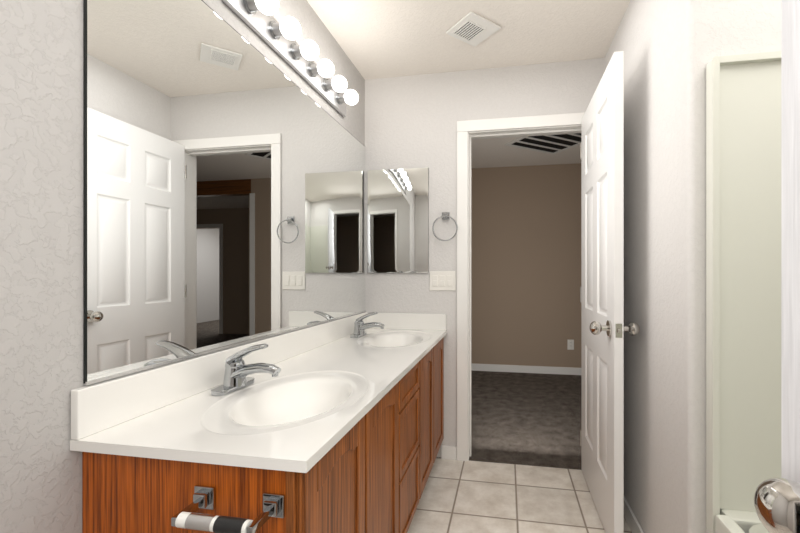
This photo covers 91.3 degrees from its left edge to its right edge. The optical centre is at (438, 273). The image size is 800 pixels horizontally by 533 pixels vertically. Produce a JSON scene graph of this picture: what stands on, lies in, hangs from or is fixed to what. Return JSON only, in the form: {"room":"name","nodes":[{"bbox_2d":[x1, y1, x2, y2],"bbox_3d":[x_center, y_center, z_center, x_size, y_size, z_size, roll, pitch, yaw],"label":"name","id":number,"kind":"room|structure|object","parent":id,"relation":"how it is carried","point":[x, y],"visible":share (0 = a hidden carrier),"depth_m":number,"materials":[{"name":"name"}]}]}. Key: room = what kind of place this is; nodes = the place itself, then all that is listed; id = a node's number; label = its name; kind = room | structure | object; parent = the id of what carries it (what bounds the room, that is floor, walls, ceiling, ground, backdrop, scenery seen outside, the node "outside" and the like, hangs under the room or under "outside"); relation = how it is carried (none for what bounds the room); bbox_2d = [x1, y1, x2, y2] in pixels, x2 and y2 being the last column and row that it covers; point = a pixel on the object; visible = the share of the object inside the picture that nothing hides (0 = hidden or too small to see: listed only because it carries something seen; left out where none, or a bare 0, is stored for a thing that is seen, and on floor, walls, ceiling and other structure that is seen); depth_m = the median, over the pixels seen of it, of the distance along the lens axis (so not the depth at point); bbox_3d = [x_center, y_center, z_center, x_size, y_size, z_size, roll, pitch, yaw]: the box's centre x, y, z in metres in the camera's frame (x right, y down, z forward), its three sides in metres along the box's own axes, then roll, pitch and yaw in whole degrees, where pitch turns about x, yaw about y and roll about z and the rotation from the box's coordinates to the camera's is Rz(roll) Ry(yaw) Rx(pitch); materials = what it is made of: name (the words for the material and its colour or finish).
{"room":"bathroom","nodes":[
{"label":"bathroom","id":0,"kind":"room"},
{"bbox_2d":[0,0,364,532],"bbox_3d":[-0.774,-0.053,1.225,0.150,2.390,2.857,0,0,10],"label":"wall","id":1,"kind":"structure","parent":0,"point":[41,209],"depth_m":0.77,"materials":[{"name":"paint"}]},
{"bbox_2d":[83,0,365,385],"bbox_3d":[-0.614,-0.287,1.666,0.008,1.055,1.681,0,0,10],"label":"wall mirror","id":2,"kind":"object","parent":1,"relation":"attached to","point":[223,184],"visible":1,"depth_m":1.15,"materials":[{"name":"silver mirror"}]},
{"bbox_2d":[222,0,358,116],"bbox_3d":[-0.548,-0.930,1.696,0.127,0.115,0.940,0,0,10],"label":"sconce","id":3,"kind":"object","parent":1,"relation":"attached to","point":[267,27],"visible":1,"depth_m":1.59,"materials":[{"name":"white glass"}]},
{"bbox_2d":[307,0,629,167],"bbox_3d":[1.832,-1.298,0.600,7.800,0.100,7.620,0,0,10],"label":"ceiling","id":4,"kind":"structure","parent":0,"point":[375,39],"depth_m":2.05,"materials":[{"name":"paint"}]},
{"bbox_2d":[446,11,500,46],"bbox_3d":[0.177,-1.239,1.981,0.200,0.015,0.200,0,0,-36],"label":"ceiling vent","id":5,"kind":"object","parent":4,"relation":"in","point":[472,28],"visible":1,"depth_m":1.96,"materials":[{"name":"white plastic"}]},
{"bbox_2d":[505,133,580,154],"bbox_3d":[1.077,-1.241,3.587,0.630,0.010,0.690,0,0,-28],"label":"ceiling vent","id":6,"kind":"object","parent":4,"relation":"in","point":[552,144],"visible":0.6,"depth_m":3.69,"materials":[{"name":"white"}]},
{"bbox_2d":[365,58,603,456],"bbox_3d":[0.254,-0.053,2.433,1.454,2.390,0.120,0,0,10],"label":"wall","id":7,"kind":"structure","parent":0,"point":[411,121],"depth_m":2.41,"materials":[{"name":"paint"}]},
{"bbox_2d":[368,168,428,272],"bbox_3d":[-0.256,-0.334,2.452,0.395,0.652,0.016,0,0,10],"label":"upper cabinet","id":8,"kind":"object","parent":7,"relation":"attached to","point":[398,220],"visible":1,"depth_m":2.44,"materials":[{"name":"silver metal"}]},
{"bbox_2d":[430,271,455,290],"bbox_3d":[0.026,0.043,2.406,0.162,0.118,0.010,0,0,10],"label":"switch plate","id":9,"kind":"object","parent":7,"relation":"attached to","point":[443,280],"visible":1,"depth_m":2.40,"materials":[{"name":"white plastic"}]},
{"bbox_2d":[432,212,457,240],"bbox_3d":[0.043,-0.291,2.384,0.156,0.182,0.047,0,0,10],"label":"towel ring","id":10,"kind":"object","parent":7,"relation":"attached to","point":[445,216],"visible":0.98,"depth_m":2.38,"materials":[{"name":"silver metal"}]},
{"bbox_2d":[457,112,584,460],"bbox_3d":[0.537,0.103,2.383,0.836,2.078,0.152,0,0,10],"label":"door frame","id":11,"kind":"structure","parent":7,"relation":"attached to","point":[468,131],"depth_m":2.37,"materials":[{"name":"white wood"}]},
{"bbox_2d":[580,51,639,532],"bbox_3d":[0.785,0.119,1.905,0.195,2.022,0.718,0,0,10],"label":"door","id":12,"kind":"structure","parent":7,"relation":"in","point":[603,328],"depth_m":1.72,"materials":[{"name":"white paint"}]},
{"bbox_2d":[436,371,581,469],"bbox_3d":[2.291,1.180,3.200,7.800,0.084,2.340,0,0,10],"label":"floor","id":13,"kind":"structure","parent":0,"point":[531,419],"depth_m":3.04,"materials":[{"name":"grey carpet"}]},
{"bbox_2d":[407,458,631,532],"bbox_3d":[0.407,1.182,0.955,2.570,0.080,2.737,0,0,10],"label":"floor","id":14,"kind":"structure","parent":0,"point":[472,497],"depth_m":1.95,"materials":[{"name":"beige tile"}]},
{"bbox_2d":[70,384,377,532],"bbox_3d":[-0.478,0.755,0.985,0.514,0.774,0.394,0,0,10],"label":"base cabinet","id":15,"kind":"object","parent":14,"relation":"on","point":[335,426],"depth_m":0.82,"materials":[{"name":"brown wood"}]},
{"bbox_2d":[222,364,405,532],"bbox_3d":[-0.427,0.755,1.271,0.514,0.774,0.414,0,0,10],"label":"base cabinet","id":16,"kind":"object","parent":14,"relation":"on","point":[390,383],"depth_m":1.32,"materials":[{"name":"brown wood"}]},
{"bbox_2d":[274,348,425,532],"bbox_3d":[-0.365,0.755,1.621,0.514,0.774,0.451,0,0,10],"label":"base cabinet","id":17,"kind":"object","parent":14,"relation":"on","point":[412,359],"depth_m":1.65,"materials":[{"name":"brown wood"}]},
{"bbox_2d":[318,336,437,482],"bbox_3d":[-0.303,0.755,1.972,0.514,0.774,0.415,0,0,10],"label":"base cabinet","id":18,"kind":"object","parent":14,"relation":"on","point":[428,342],"depth_m":2.04,"materials":[{"name":"brown wood"}]},
{"bbox_2d":[350,328,445,451],"bbox_3d":[-0.253,0.755,2.258,0.514,0.774,0.394,0,0,10],"label":"base cabinet","id":19,"kind":"object","parent":14,"relation":"on","point":[439,336],"depth_m":2.32,"materials":[{"name":"brown wood"}]},
{"bbox_2d":[706,51,780,532],"bbox_3d":[1.076,0.249,0.358,0.799,1.785,1.546,0,0,10],"label":"shower stall","id":20,"kind":"object","parent":14,"relation":"on","point":[743,277],"visible":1,"depth_m":1.15,"materials":[{"name":"white plastic"}]},
{"bbox_2d":[472,163,580,367],"bbox_3d":[0.475,-0.053,4.648,3.720,2.390,0.120,0,0,10],"label":"wall","id":21,"kind":"structure","parent":0,"point":[526,260],"depth_m":4.49,"materials":[{"name":"beige paint"}]},
{"bbox_2d":[472,363,580,374],"bbox_3d":[0.506,1.099,4.576,3.505,0.086,0.011,0,0,10],"label":"baseboard","id":22,"kind":"structure","parent":21,"relation":"attached to","point":[529,369],"depth_m":4.47,"materials":[{"name":"white wood"}]},
{"bbox_2d":[567,340,573,349],"bbox_3d":[1.497,0.799,4.401,0.070,0.114,0.009,0,0,10],"label":"outlet","id":23,"kind":"object","parent":21,"relation":"attached to","point":[570,344],"visible":1,"depth_m":4.40,"materials":[{"name":"white plastic"}]},
{"bbox_2d":[604,0,780,532],"bbox_3d":[1.353,-0.053,1.699,0.966,2.390,1.184,0,0,10],"label":"wall","id":24,"kind":"structure","parent":0,"point":[671,49],"depth_m":1.35,"materials":[{"name":"paint"}]},
{"bbox_2d":[624,496,643,532],"bbox_3d":[0.866,1.101,1.707,0.029,0.082,1.056,0,0,10],"label":"baseboard","id":25,"kind":"structure","parent":24,"relation":"attached to","point":[634,526],"depth_m":1.73,"materials":[{"name":"white wood"}]},
{"bbox_3d":[0.254,-0.053,-0.346,2.420,2.390,0.120,0,0,10],"label":"wall","id":26,"kind":"structure","parent":0,"visible":0},
{"bbox_2d":[754,0,799,532],"bbox_3d":[0.398,0.130,0.072,0.276,2.000,0.744,0,0,10],"label":"door","id":27,"kind":"structure","parent":26,"relation":"in","point":[777,503],"depth_m":0.43,"materials":[{"name":"paint"}]}
]}

